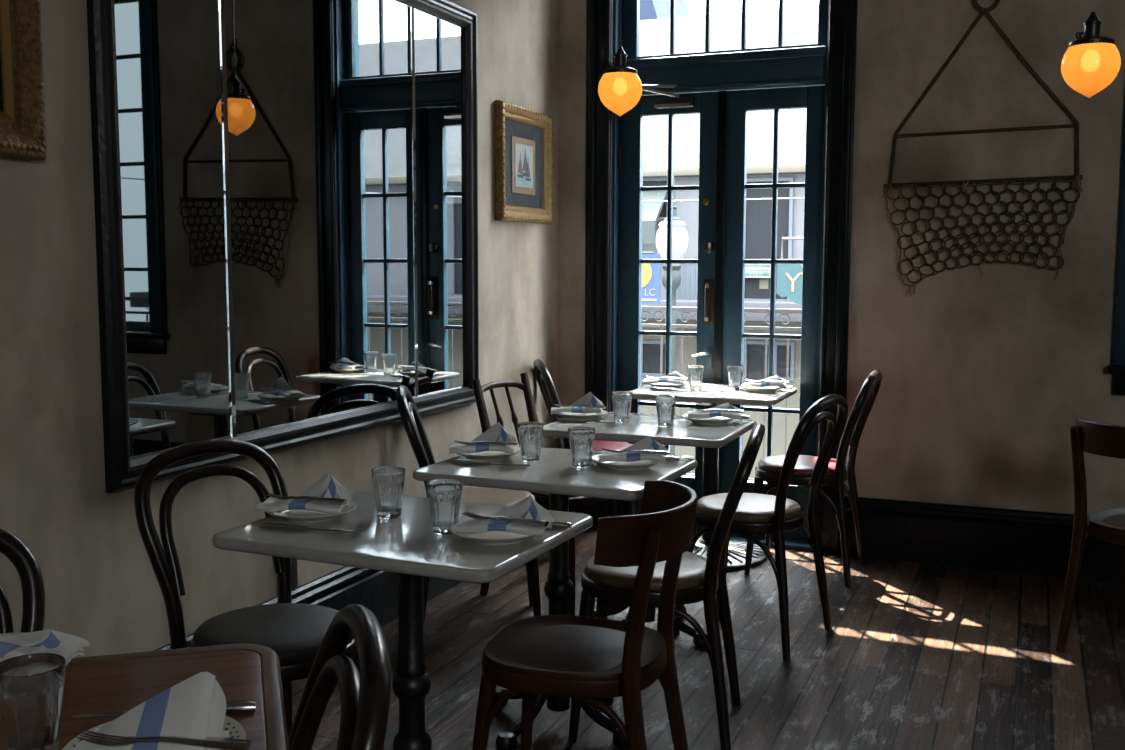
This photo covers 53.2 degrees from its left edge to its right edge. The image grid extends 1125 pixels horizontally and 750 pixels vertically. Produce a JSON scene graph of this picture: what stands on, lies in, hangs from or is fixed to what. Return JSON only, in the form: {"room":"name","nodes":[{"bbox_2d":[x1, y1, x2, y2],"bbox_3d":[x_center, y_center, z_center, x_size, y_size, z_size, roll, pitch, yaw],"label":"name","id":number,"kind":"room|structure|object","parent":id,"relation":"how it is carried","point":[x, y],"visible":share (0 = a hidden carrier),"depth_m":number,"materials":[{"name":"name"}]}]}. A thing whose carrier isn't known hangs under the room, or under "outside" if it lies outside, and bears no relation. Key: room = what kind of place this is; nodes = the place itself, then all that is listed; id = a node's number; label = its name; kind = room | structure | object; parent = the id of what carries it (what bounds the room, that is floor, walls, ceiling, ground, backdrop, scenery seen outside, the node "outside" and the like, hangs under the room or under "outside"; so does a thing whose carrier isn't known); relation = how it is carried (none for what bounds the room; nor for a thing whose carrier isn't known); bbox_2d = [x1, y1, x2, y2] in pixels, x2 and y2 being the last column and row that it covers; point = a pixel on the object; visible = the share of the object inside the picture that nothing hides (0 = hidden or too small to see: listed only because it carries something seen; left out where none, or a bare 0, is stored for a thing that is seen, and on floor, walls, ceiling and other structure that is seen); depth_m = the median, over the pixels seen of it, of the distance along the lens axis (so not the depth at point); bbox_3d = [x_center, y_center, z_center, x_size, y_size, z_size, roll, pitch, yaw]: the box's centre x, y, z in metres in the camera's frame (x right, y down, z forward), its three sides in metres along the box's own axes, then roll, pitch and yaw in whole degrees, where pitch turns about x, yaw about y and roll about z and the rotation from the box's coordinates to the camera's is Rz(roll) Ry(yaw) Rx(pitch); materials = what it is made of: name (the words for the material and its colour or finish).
{"room":"restaurant dining room","nodes":[
{"label":"restaurant dining room","id":0,"kind":"room"},
{"bbox_2d":[0,0,558,657],"bbox_3d":[-1.619,-0.673,2.251,0.300,3.600,8.005,3,6,23],"label":"wall","id":1,"kind":"structure","parent":0,"point":[102,588],"depth_m":2.98,"materials":[{"name":"paint"}]},
{"bbox_2d":[0,0,46,160],"bbox_3d":[-1.415,-1.047,2.231,0.053,1.150,0.895,3,6,23],"label":"framed picture","id":2,"kind":"object","parent":1,"relation":"attached to","point":[22,101],"visible":1,"depth_m":2.62,"materials":[{"name":"brown metal"}]},
{"bbox_2d":[86,0,478,492],"bbox_3d":[-0.778,-0.608,3.840,0.036,1.653,2.110,3,6,23],"label":"mirror","id":3,"kind":"object","parent":1,"relation":"attached to","point":[325,231],"visible":0.93,"depth_m":3.57,"materials":[{"name":"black mirror"}]},
{"bbox_2d":[291,559,297,589],"bbox_3d":[-0.899,0.654,3.711,0.016,0.116,0.072,3,6,23],"label":"wall outlet","id":4,"kind":"object","parent":1,"relation":"attached to","point":[294,570],"visible":0.41,"depth_m":3.72,"materials":[{"name":"black plastic"}]},
{"bbox_2d":[291,576,294,584],"bbox_3d":[-0.894,0.680,3.712,0.005,0.028,0.032,3,6,23],"label":"socket","id":5,"kind":"object","parent":4,"relation":"attached to","point":[292,577],"depth_m":3.71,"materials":[{"name":"black plastic"}]},
{"bbox_2d":[153,508,546,650],"bbox_3d":[-1.451,0.985,2.389,0.040,0.274,7.485,3,6,23],"label":"baseboard","id":6,"kind":"structure","parent":1,"relation":"attached to","point":[376,590],"depth_m":4.05,"materials":[{"name":"black wood"}]},
{"bbox_2d":[495,100,553,223],"bbox_3d":[-0.169,-0.978,5.246,0.043,0.525,0.576,3,6,23],"label":"framed picture","id":7,"kind":"object","parent":1,"relation":"attached to","point":[524,140],"visible":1,"depth_m":5.22,"materials":[{"name":"brown metal"}]},
{"bbox_2d":[515,143,532,188],"bbox_3d":[-0.178,-0.974,5.240,0.003,0.196,0.196,3,6,23],"label":"painting","id":8,"kind":"object","parent":7,"relation":"attached to","point":[523,151],"depth_m":5.24,"materials":[{"name":"multicoloured"}]},
{"bbox_2d":[293,529,1124,749],"bbox_3d":[1.022,1.295,1.336,6.035,0.120,8.005,3,6,23],"label":"floor","id":9,"kind":"structure","parent":0,"point":[914,655],"depth_m":3.78,"materials":[{"name":"brown wood"}]},
{"bbox_2d":[0,528,44,633],"bbox_3d":[-1.080,0.730,1.807,0.421,0.904,0.527,-2,6,-16],"label":"bentwood chair","id":10,"kind":"object","parent":9,"relation":"on","point":[26,564],"visible":0.48,"depth_m":2.01,"materials":[{"name":"black wood"}]},
{"bbox_2d":[0,643,289,749],"bbox_3d":[-0.920,0.845,1.276,1.200,0.780,0.700,-2,6,-16],"label":"wooden table","id":11,"kind":"object","parent":9,"relation":"on","point":[244,672],"visible":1,"depth_m":1.56,"materials":[{"name":"brown wood"}]},
{"bbox_2d":[0,633,21,636],"bbox_3d":[-0.812,0.411,1.597,0.205,0.023,0.205,3,6,23],"label":"plate","id":12,"kind":"object","parent":11,"relation":"on","point":[3,634],"visible":0.06,"depth_m":1.69,"materials":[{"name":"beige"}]},
{"bbox_2d":[0,629,89,664],"bbox_3d":[-0.798,0.391,1.587,0.231,0.041,0.111,1,6,9],"label":"napkin","id":13,"kind":"object","parent":12,"relation":"on","point":[65,645],"visible":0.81,"depth_m":1.60,"materials":[{"name":"fabric"}]},
{"bbox_2d":[0,653,65,749],"bbox_3d":[-0.627,0.395,1.327,0.078,0.110,0.078,0,6,0],"label":"tumbler","id":14,"kind":"object","parent":11,"relation":"on","point":[31,685],"visible":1,"depth_m":1.30,"materials":[{"name":"clear glass"}]},
{"bbox_2d":[62,715,245,749],"bbox_3d":[-0.474,0.441,1.307,0.205,0.023,0.205,3,6,23],"label":"plate","id":15,"kind":"object","parent":11,"relation":"on","point":[236,729],"visible":0.16,"depth_m":1.35,"materials":[{"name":"beige ceramic"}]},
{"bbox_2d":[72,672,229,749],"bbox_3d":[-0.473,0.388,1.289,0.168,0.095,0.090,0,6,3],"label":"napkin","id":16,"kind":"object","parent":15,"relation":"on","point":[194,707],"visible":0.8,"depth_m":1.28,"materials":[{"name":"fabric"}]},
{"bbox_2d":[77,730,250,749],"bbox_3d":[-0.448,0.412,1.264,0.193,0.013,0.022,1,6,5],"label":"fork","id":17,"kind":"object","parent":16,"relation":"on","point":[106,740],"visible":1,"depth_m":1.26,"materials":[{"name":"silver metal"}]},
{"bbox_2d":[71,700,255,718],"bbox_3d":[-0.511,0.432,1.444,0.228,0.015,0.018,-1,6,-9],"label":"knife","id":18,"kind":"object","parent":11,"relation":"on","point":[240,706],"visible":0.55,"depth_m":1.45,"materials":[{"name":"silver metal"}]},
{"bbox_2d":[134,439,383,749],"bbox_3d":[-0.741,0.635,2.761,0.527,0.904,0.421,5,8,42],"label":"bentwood chair","id":19,"kind":"object","parent":9,"relation":"on","point":[295,632],"visible":0.6,"depth_m":2.73,"materials":[{"name":"black wood"}]},
{"bbox_2d":[288,604,390,749],"bbox_3d":[-0.488,0.770,1.425,0.527,0.904,0.421,-2,6,-17],"label":"bentwood chair","id":20,"kind":"object","parent":9,"relation":"on","point":[365,696],"visible":0.99,"depth_m":1.41,"materials":[{"name":"black wood"}]},
{"bbox_2d":[212,491,592,749],"bbox_3d":[-0.341,0.720,2.543,0.685,0.777,0.545,3,6,24],"label":"bistro table","id":21,"kind":"object","parent":9,"relation":"on","point":[406,545],"visible":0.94,"depth_m":2.42,"materials":[{"name":"grey stone"}]},
{"bbox_2d":[260,522,356,531],"bbox_3d":[-0.550,0.332,2.436,0.228,0.015,0.018,2,6,15],"label":"knife","id":22,"kind":"object","parent":21,"relation":"on","point":[268,525],"visible":1,"depth_m":2.44,"materials":[{"name":"silver metal"}]},
{"bbox_2d":[266,501,356,522],"bbox_3d":[-0.576,0.313,2.578,0.205,0.023,0.205,3,6,23],"label":"plate","id":23,"kind":"object","parent":21,"relation":"on","point":[298,515],"visible":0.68,"depth_m":2.55,"materials":[{"name":"beige ceramic"}]},
{"bbox_2d":[256,472,351,513],"bbox_3d":[-0.587,0.268,2.568,0.200,0.082,0.101,1,6,8],"label":"napkin","id":24,"kind":"object","parent":23,"relation":"on","point":[326,486],"visible":0.89,"depth_m":2.56,"materials":[{"name":"fabric"}]},
{"bbox_2d":[268,493,347,503],"bbox_3d":[-0.580,0.281,2.553,0.193,0.013,0.022,2,6,16],"label":"fork","id":25,"kind":"object","parent":24,"relation":"on","point":[325,499],"visible":1,"depth_m":2.54,"materials":[{"name":"silver metal"}]},
{"bbox_2d":[371,467,405,518],"bbox_3d":[-0.399,0.271,2.575,0.078,0.110,0.078,2,6,16],"label":"tumbler","id":26,"kind":"object","parent":21,"relation":"on","point":[388,482],"visible":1,"depth_m":2.55,"materials":[{"name":"clear glass"}]},
{"bbox_2d":[427,479,462,534],"bbox_3d":[-0.254,0.286,2.429,0.078,0.110,0.078,1,6,12],"label":"tumbler","id":27,"kind":"object","parent":21,"relation":"on","point":[444,495],"visible":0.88,"depth_m":2.40,"materials":[{"name":"clear glass"}]},
{"bbox_2d":[449,521,534,544],"bbox_3d":[-0.139,0.334,2.385,0.205,0.023,0.205,3,6,23],"label":"plate","id":28,"kind":"object","parent":21,"relation":"on","point":[487,537],"visible":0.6,"depth_m":2.35,"materials":[{"name":"beige ceramic"}]},
{"bbox_2d":[452,496,553,535],"bbox_3d":[-0.122,0.294,2.367,0.200,0.072,0.101,2,6,15],"label":"napkin","id":29,"kind":"object","parent":28,"relation":"on","point":[528,508],"visible":0.88,"depth_m":2.36,"materials":[{"name":"fabric"}]},
{"bbox_2d":[462,512,548,526],"bbox_3d":[-0.121,0.302,2.354,0.193,0.013,0.022,3,6,23],"label":"fork","id":30,"kind":"object","parent":29,"relation":"on","point":[522,520],"visible":1,"depth_m":2.34,"materials":[{"name":"silver metal"}]},
{"bbox_2d":[551,521,571,528],"bbox_3d":[-0.091,0.327,2.497,0.228,0.015,0.018,2,6,17],"label":"knife","id":31,"kind":"object","parent":21,"relation":"on","point":[556,524],"visible":0.39,"depth_m":2.46,"materials":[{"name":"silver metal"}]},
{"bbox_2d":[396,385,540,622],"bbox_3d":[-0.352,0.489,4.218,0.527,0.904,0.421,0,6,-5],"label":"bentwood chair","id":32,"kind":"object","parent":9,"relation":"on","point":[416,433],"visible":0.47,"depth_m":4.09,"materials":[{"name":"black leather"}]},
{"bbox_2d":[472,373,616,614],"bbox_3d":[-0.066,0.459,4.590,0.525,0.891,0.399,4,7,34],"label":"chair","id":33,"kind":"object","parent":9,"relation":"on","point":[542,499],"visible":0.3,"depth_m":4.54,"materials":[{"name":"brown wood"}]},
{"bbox_2d":[413,445,697,749],"bbox_3d":[-0.011,0.645,3.288,0.685,0.777,0.545,3,6,24],"label":"bistro table","id":34,"kind":"object","parent":9,"relation":"on","point":[554,474],"visible":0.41,"depth_m":3.17,"materials":[{"name":"grey stone"}]},
{"bbox_2d":[456,446,519,460],"bbox_3d":[-0.225,0.235,3.365,0.205,0.023,0.205,3,6,23],"label":"plate","id":35,"kind":"object","parent":34,"relation":"on","point":[485,455],"visible":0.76,"depth_m":3.31,"materials":[{"name":"beige ceramic"}]},
{"bbox_2d":[449,422,516,453],"bbox_3d":[-0.235,0.188,3.351,0.200,0.087,0.110,0,6,-2],"label":"napkin","id":36,"kind":"object","parent":35,"relation":"on","point":[496,432],"visible":0.92,"depth_m":3.36,"materials":[{"name":"fabric"}]},
{"bbox_2d":[454,440,518,445],"bbox_3d":[-0.226,0.203,3.340,0.193,0.013,0.022,1,6,6],"label":"fork","id":37,"kind":"object","parent":36,"relation":"on","point":[460,442],"visible":1,"depth_m":3.33,"materials":[{"name":"silver metal"}]},
{"bbox_2d":[455,459,530,465],"bbox_3d":[-0.200,0.253,3.223,0.228,0.015,0.018,2,6,15],"label":"knife","id":38,"kind":"object","parent":34,"relation":"on","point":[459,461],"visible":1,"depth_m":3.23,"materials":[{"name":"silver metal"}]},
{"bbox_2d":[517,422,543,461],"bbox_3d":[-0.094,0.197,3.311,0.078,0.110,0.078,1,6,4],"label":"tumbler","id":39,"kind":"object","parent":34,"relation":"on","point":[530,434],"visible":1,"depth_m":3.29,"materials":[{"name":"clear glass"}]},
{"bbox_2d":[568,426,595,467],"bbox_3d":[0.056,0.207,3.216,0.078,0.110,0.078,4,7,35],"label":"tumbler","id":40,"kind":"object","parent":34,"relation":"on","point":[581,437],"visible":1,"depth_m":3.19,"materials":[{"name":"clear glass"}]},
{"bbox_2d":[592,455,661,469],"bbox_3d":[0.185,0.250,3.221,0.205,0.023,0.205,3,6,23],"label":"plate","id":41,"kind":"object","parent":34,"relation":"on","point":[642,464],"visible":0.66,"depth_m":3.17,"materials":[{"name":"beige ceramic"}]},
{"bbox_2d":[599,436,667,461],"bbox_3d":[0.205,0.212,3.208,0.200,0.069,0.112,0,6,3],"label":"napkin","id":42,"kind":"object","parent":41,"relation":"on","point":[648,443],"visible":0.88,"depth_m":3.19,"materials":[{"name":"fabric"}]},
{"bbox_2d":[602,448,669,454],"bbox_3d":[0.208,0.219,3.195,0.193,0.013,0.022,1,6,11],"label":"fork","id":43,"kind":"object","parent":42,"relation":"on","point":[607,450],"visible":1,"depth_m":3.19,"materials":[{"name":"silver metal"}]},
{"bbox_2d":[666,456,679,460],"bbox_3d":[0.234,0.243,3.333,0.228,0.015,0.018,2,6,17],"label":"knife","id":44,"kind":"object","parent":34,"relation":"on","point":[668,458],"visible":0.37,"depth_m":3.30,"materials":[{"name":"silver metal"}]},
{"bbox_2d":[533,359,633,514],"bbox_3d":[0.130,0.373,5.385,0.527,0.904,0.421,-1,6,-8],"label":"bentwood chair","id":45,"kind":"object","parent":9,"relation":"on","point":[548,390],"visible":0.35,"depth_m":5.35,"materials":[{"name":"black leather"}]},
{"bbox_2d":[472,480,697,749],"bbox_3d":[0.067,0.687,2.653,0.488,0.828,0.455,2,6,18],"label":"chair","id":46,"kind":"object","parent":9,"relation":"on","point":[584,659],"visible":1,"depth_m":2.54,"materials":[{"name":"brown wood"}]},
{"bbox_2d":[542,412,755,647],"bbox_3d":[0.308,0.564,4.104,0.685,0.777,0.545,3,6,23],"label":"bistro table","id":47,"kind":"object","parent":9,"relation":"on","point":[683,432],"visible":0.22,"depth_m":3.96,"materials":[{"name":"grey stone"}]},
{"bbox_2d":[555,410,607,419],"bbox_3d":[0.069,0.150,4.218,0.205,0.023,0.205,3,6,23],"label":"plate","id":48,"kind":"object","parent":47,"relation":"on","point":[582,416],"visible":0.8,"depth_m":4.16,"materials":[{"name":"beige ceramic"}]},
{"bbox_2d":[551,392,603,414],"bbox_3d":[0.058,0.105,4.218,0.200,0.082,0.103,0,6,3],"label":"napkin","id":49,"kind":"object","parent":48,"relation":"on","point":[589,398],"visible":0.89,"depth_m":4.20,"materials":[{"name":"fabric"}]},
{"bbox_2d":[555,404,605,408],"bbox_3d":[0.066,0.118,4.193,0.194,0.013,0.022,1,6,11],"label":"fork","id":50,"kind":"object","parent":49,"relation":"on","point":[569,406],"visible":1,"depth_m":4.18,"materials":[{"name":"silver metal"}]},
{"bbox_2d":[558,418,618,422],"bbox_3d":[0.094,0.168,4.077,0.228,0.015,0.018,2,6,15],"label":"knife","id":51,"kind":"object","parent":47,"relation":"on","point":[560,419],"visible":1,"depth_m":4.08,"materials":[{"name":"silver metal"}]},
{"bbox_2d":[611,391,632,422],"bbox_3d":[0.217,0.118,4.109,0.078,0.110,0.078,0,6,-5],"label":"tumbler","id":52,"kind":"object","parent":47,"relation":"on","point":[621,400],"visible":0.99,"depth_m":4.08,"materials":[{"name":"clear glass"}]},
{"bbox_2d":[655,394,676,426],"bbox_3d":[0.369,0.128,4.014,0.078,0.110,0.078,-3,7,-29],"label":"tumbler","id":53,"kind":"object","parent":47,"relation":"on","point":[665,403],"visible":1,"depth_m":3.99,"materials":[{"name":"clear glass"}]},
{"bbox_2d":[682,413,734,424],"bbox_3d":[0.540,0.161,4.114,0.205,0.023,0.205,3,6,23],"label":"plate","id":54,"kind":"object","parent":47,"relation":"on","point":[712,420],"visible":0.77,"depth_m":4.06,"materials":[{"name":"beige ceramic"}]},
{"bbox_2d":[688,402,740,419],"bbox_3d":[0.559,0.130,4.106,0.200,0.055,0.108,1,6,5],"label":"napkin","id":55,"kind":"object","parent":54,"relation":"on","point":[691,414],"visible":0.93,"depth_m":4.07,"materials":[{"name":"fabric"}]},
{"bbox_2d":[690,408,743,412],"bbox_3d":[0.561,0.130,4.087,0.193,0.013,0.022,1,6,13],"label":"fork","id":56,"kind":"object","parent":55,"relation":"on","point":[726,410],"visible":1,"depth_m":4.08,"materials":[{"name":"silver metal"}]},
{"bbox_2d":[741,415,748,418],"bbox_3d":[0.588,0.154,4.226,0.228,0.015,0.018,2,6,17],"label":"knife","id":57,"kind":"object","parent":47,"relation":"on","point":[742,416],"visible":0.31,"depth_m":4.19,"materials":[{"name":"silver metal"}]},
{"bbox_2d":[568,423,764,749],"bbox_3d":[0.315,0.585,3.282,0.527,0.904,0.421,1,6,13],"label":"bentwood chair","id":58,"kind":"object","parent":9,"relation":"on","point":[701,578],"visible":0.85,"depth_m":3.12,"materials":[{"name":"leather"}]},
{"bbox_2d":[629,383,796,569],"bbox_3d":[0.684,0.456,5.188,0.685,0.777,0.545,3,6,23],"label":"bistro table","id":59,"kind":"object","parent":9,"relation":"on","point":[710,395],"visible":0.56,"depth_m":5.09,"materials":[{"name":"grey metal"}]},
{"bbox_2d":[648,382,688,388],"bbox_3d":[0.490,0.047,5.246,0.205,0.023,0.205,3,6,23],"label":"plate","id":60,"kind":"object","parent":59,"relation":"on","point":[663,385],"visible":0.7,"depth_m":5.18,"materials":[{"name":"beige ceramic"}]},
{"bbox_2d":[642,371,685,384],"bbox_3d":[0.477,0.012,5.242,0.208,0.060,0.095,1,6,6],"label":"napkin","id":61,"kind":"object","parent":60,"relation":"on","point":[675,373],"visible":0.97,"depth_m":5.21,"materials":[{"name":"fabric"}]},
{"bbox_2d":[646,376,686,379],"bbox_3d":[0.484,0.015,5.221,0.194,0.013,0.022,2,6,21],"label":"fork","id":62,"kind":"object","parent":61,"relation":"on","point":[677,378],"visible":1,"depth_m":5.21,"materials":[{"name":"silver metal"}]},
{"bbox_2d":[651,387,700,390],"bbox_3d":[0.515,0.066,5.104,0.228,0.015,0.018,2,6,15],"label":"knife","id":63,"kind":"object","parent":59,"relation":"on","point":[652,388],"visible":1,"depth_m":5.11,"materials":[{"name":"silver metal"}]},
{"bbox_2d":[687,365,703,389],"bbox_3d":[0.610,0.013,5.154,0.078,0.110,0.078,-4,7,-35],"label":"tumbler","id":64,"kind":"object","parent":59,"relation":"on","point":[695,372],"visible":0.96,"depth_m":5.13,"materials":[{"name":"clear glass"}]},
{"bbox_2d":[727,365,743,389],"bbox_3d":[0.797,0.012,5.173,0.078,0.110,0.078,3,7,29],"label":"tumbler","id":65,"kind":"object","parent":59,"relation":"on","point":[735,372],"visible":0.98,"depth_m":5.15,"materials":[{"name":"clear glass"}]},
{"bbox_2d":[739,384,782,391],"bbox_3d":[0.908,0.061,5.120,0.205,0.023,0.205,3,6,23],"label":"plate","id":66,"kind":"object","parent":59,"relation":"on","point":[771,388],"visible":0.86,"depth_m":5.06,"materials":[{"name":"beige ceramic"}]},
{"bbox_2d":[744,375,786,387],"bbox_3d":[0.926,0.029,5.105,0.200,0.056,0.109,1,6,11],"label":"napkin","id":67,"kind":"object","parent":66,"relation":"on","point":[775,377],"visible":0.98,"depth_m":5.08,"materials":[{"name":"fabric"}]},
{"bbox_2d":[746,379,788,383],"bbox_3d":[0.928,0.029,5.091,0.194,0.013,0.022,2,6,19],"label":"fork","id":68,"kind":"object","parent":67,"relation":"on","point":[777,381],"visible":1,"depth_m":5.08,"materials":[{"name":"silver metal"}]},
{"bbox_2d":[674,394,847,659],"bbox_3d":[0.730,0.505,4.087,0.527,0.904,0.421,4,7,34],"label":"bentwood chair","id":69,"kind":"object","parent":9,"relation":"on","point":[756,513],"visible":0.84,"depth_m":3.98,"materials":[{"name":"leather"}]},
{"bbox_2d":[744,370,881,586],"bbox_3d":[1.113,0.419,4.944,0.527,0.904,0.421,3,6,24],"label":"bentwood chair","id":70,"kind":"object","parent":9,"relation":"on","point":[768,469],"visible":0.88,"depth_m":4.85,"materials":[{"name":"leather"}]},
{"bbox_2d":[1055,416,1124,652],"bbox_3d":[2.034,0.566,3.900,0.488,0.828,0.455,-4,7,-38],"label":"chair","id":71,"kind":"object","parent":9,"relation":"on","point":[1103,439],"visible":1,"depth_m":3.92,"materials":[{"name":"brown wood"}]},
{"bbox_2d":[558,0,1124,514],"bbox_3d":[2.529,-0.912,4.723,5.435,3.600,0.220,3,6,23],"label":"wall","id":72,"kind":"structure","parent":0,"point":[986,379],"depth_m":4.95,"materials":[{"name":"paint"}]},
{"bbox_2d":[575,507,583,512],"bbox_3d":[0.058,0.648,5.776,0.115,0.274,0.040,3,6,23],"label":"baseboard","id":73,"kind":"structure","parent":72,"relation":"attached to","point":[581,509],"depth_m":5.75,"materials":[{"name":"black wood"}]},
{"bbox_2d":[618,84,717,529],"bbox_3d":[0.496,-0.312,5.524,0.523,2.189,0.218,3,6,23],"label":"door","id":74,"kind":"structure","parent":72,"relation":"in","point":[631,261],"depth_m":5.57,"materials":[{"name":"teal paint"}]},
{"bbox_2d":[584,0,857,553],"bbox_3d":[0.756,-0.719,5.465,1.300,3.060,0.262,3,6,23],"label":"door frame","id":75,"kind":"structure","parent":72,"relation":"attached to","point":[842,18],"depth_m":5.29,"materials":[{"name":"black wood"}]},
{"bbox_2d":[621,0,826,59],"bbox_3d":[0.763,-1.811,5.354,1.016,0.582,0.040,3,6,23],"label":"window","id":76,"kind":"structure","parent":72,"relation":"in","point":[630,9],"depth_m":5.40,"materials":[{"name":"teal paint"}]},
{"bbox_2d":[626,46,825,95],"bbox_3d":[0.764,-1.450,5.394,1.016,0.163,0.152,3,6,23],"label":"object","id":77,"kind":"object","parent":72,"relation":"attached to","point":[802,66],"visible":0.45,"depth_m":5.30,"materials":[{"name":"teal paint"}]},
{"bbox_2d":[713,85,824,540],"bbox_3d":[0.987,-0.280,5.407,0.515,2.151,0.059,3,6,23],"label":"door","id":78,"kind":"structure","parent":72,"relation":"in","point":[733,107],"depth_m":5.38,"materials":[{"name":"teal paint"}]},
{"bbox_2d":[841,496,1121,582],"bbox_3d":[3.146,0.784,4.491,3.980,0.274,0.040,3,6,23],"label":"baseboard","id":79,"kind":"structure","parent":72,"relation":"attached to","point":[1000,539],"depth_m":5.01,"materials":[{"name":"black wood"}]},
{"bbox_2d":[1107,365,1124,394],"bbox_3d":[2.659,0.036,4.621,0.760,0.125,0.080,3,6,23],"label":"window sill","id":80,"kind":"structure","parent":72,"relation":"attached to","point":[1118,386],"depth_m":4.74,"materials":[{"name":"black wood"}]},
{"bbox_2d":[1111,100,1124,365],"bbox_3d":[2.377,-1.104,4.626,0.115,2.140,0.040,3,6,23],"label":"trim","id":81,"kind":"structure","parent":72,"relation":"attached to","point":[1118,335],"depth_m":4.70,"materials":[{"name":"teal paint"}]},
{"bbox_3d":[1.814,-1.695,4.798,0.030,0.080,0.050,3,6,23],"label":"wall hook","id":82,"kind":"object","parent":72,"relation":"attached to","visible":0},
{"bbox_2d":[879,0,1083,296],"bbox_3d":[1.808,-1.010,4.863,0.834,1.350,0.057,3,6,23],"label":"wall hanging","id":83,"kind":"object","parent":82,"relation":"hanging from","point":[1077,177],"visible":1,"depth_m":4.87,"materials":[{"name":"metal"}]},
{"bbox_3d":[1.030,-2.396,0.965,6.035,0.100,8.005,3,6,23],"label":"ceiling","id":84,"kind":"structure","parent":0,"visible":0},
{"bbox_2d":[598,0,641,115],"bbox_3d":[0.207,-1.779,3.919,0.157,1.724,0.157,3,6,28],"label":"pendant lamp","id":85,"kind":"object","parent":84,"relation":"hanging from","point":[620,86],"visible":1,"depth_m":3.95,"materials":[{"name":"orange glass"}]},
{"bbox_2d":[608,46,626,67],"bbox_3d":[0.195,-1.080,3.994,0.071,0.168,0.048,3,6,23],"label":"socket","id":86,"kind":"object","parent":85,"relation":"attached to","point":[620,56],"depth_m":3.97,"materials":[{"name":"black metal"}]},
{"bbox_2d":[1061,12,1120,97],"bbox_3d":[1.529,-1.681,3.171,0.157,1.764,0.157,0,6,3],"label":"pendant lamp","id":87,"kind":"object","parent":84,"relation":"hanging from","point":[1091,62],"visible":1,"depth_m":3.20,"materials":[{"name":"orange glass"}]},
{"bbox_2d":[1075,12,1101,38],"bbox_3d":[1.518,-0.962,3.248,0.069,0.168,0.048,3,6,23],"label":"socket","id":88,"kind":"object","parent":87,"relation":"attached to","point":[1092,24],"depth_m":3.22,"materials":[{"name":"black metal"}]},
{"bbox_3d":[2.121,0.875,5.710,6.400,0.125,0.950,3,6,23],"label":"balcony","id":89,"kind":"object","parent":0,"visible":0},
{"bbox_2d":[641,306,801,481],"bbox_3d":[2.271,0.213,6.000,6.240,1.135,0.040,3,6,23],"label":"balcony railing","id":90,"kind":"object","parent":89,"relation":"on","point":[644,308],"visible":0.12,"depth_m":6.48,"materials":[{"name":"grey metal"}]},
{"label":"outside","id":91,"kind":"structure","parent":0,"visible":0},
{"bbox_2d":[639,0,689,19],"bbox_3d":[0.633,-9.313,24.733,4.220,5.900,3.000,3,6,23],"label":"gable","id":92,"kind":"object","parent":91,"point":[649,9],"visible":0.02,"depth_m":23.15,"materials":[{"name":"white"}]},
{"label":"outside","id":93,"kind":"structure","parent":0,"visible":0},
{"bbox_2d":[643,197,803,201],"bbox_3d":[3.251,-2.124,11.494,21.001,0.617,0.014,3,6,23],"label":"power line","id":94,"kind":"object","parent":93,"point":[803,197],"visible":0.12,"depth_m":12.05,"materials":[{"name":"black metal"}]},
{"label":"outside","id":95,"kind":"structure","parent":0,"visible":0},
{"bbox_3d":[8.946,2.861,21.800,60.000,0.100,33.595,3,6,23],"label":"ground","id":96,"kind":"structure","parent":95,"visible":0},
{"bbox_2d":[656,176,687,455],"bbox_3d":[1.306,0.596,13.673,0.390,6.000,0.390,-5,8,-41],"label":"street lamp","id":97,"kind":"object","parent":96,"relation":"on","point":[680,236],"visible":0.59,"depth_m":13.37,"materials":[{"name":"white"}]},
{"bbox_2d":[642,252,660,303],"bbox_3d":[0.906,-1.173,13.554,0.570,0.622,0.026,3,6,23],"label":"banner","id":98,"kind":"object","parent":97,"relation":"hanging from","point":[650,273],"visible":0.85,"depth_m":13.48,"materials":[{"name":"blue fabric"}]},
{"bbox_2d":[639,5,818,477],"bbox_3d":[5.315,-1.347,17.839,24.000,9.050,6.900,3,6,23],"label":"building","id":99,"kind":"structure","parent":96,"relation":"on","point":[800,24],"depth_m":16.38,"materials":[{"name":"white paint"}]},
{"bbox_2d":[642,191,666,243],"bbox_3d":[1.017,-2.313,16.407,0.890,0.800,0.590,3,6,23],"label":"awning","id":100,"kind":"object","parent":99,"relation":"attached to","point":[651,211],"visible":0.29,"depth_m":16.15,"materials":[{"name":"white fabric"}]},
{"bbox_2d":[745,264,770,277],"bbox_3d":[2.756,-1.502,16.025,0.470,0.230,0.038,3,6,23],"label":"sign","id":101,"kind":"object","parent":99,"relation":"attached to","point":[751,270],"visible":0.78,"depth_m":16.00,"materials":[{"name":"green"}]},
{"bbox_2d":[759,279,768,288],"bbox_3d":[2.881,-1.300,16.071,0.130,0.140,0.007,3,6,23],"label":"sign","id":102,"kind":"object","parent":99,"relation":"hanging from","point":[763,283],"depth_m":16.07,"materials":[{"name":"grey paint"}]},
{"bbox_2d":[776,237,803,304],"bbox_3d":[2.920,1.248,10.880,1.785,5.270,0.076,3,6,23],"label":"sign","id":103,"kind":"object","parent":96,"relation":"on","point":[789,276],"visible":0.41,"depth_m":10.94,"materials":[{"name":"teal"}]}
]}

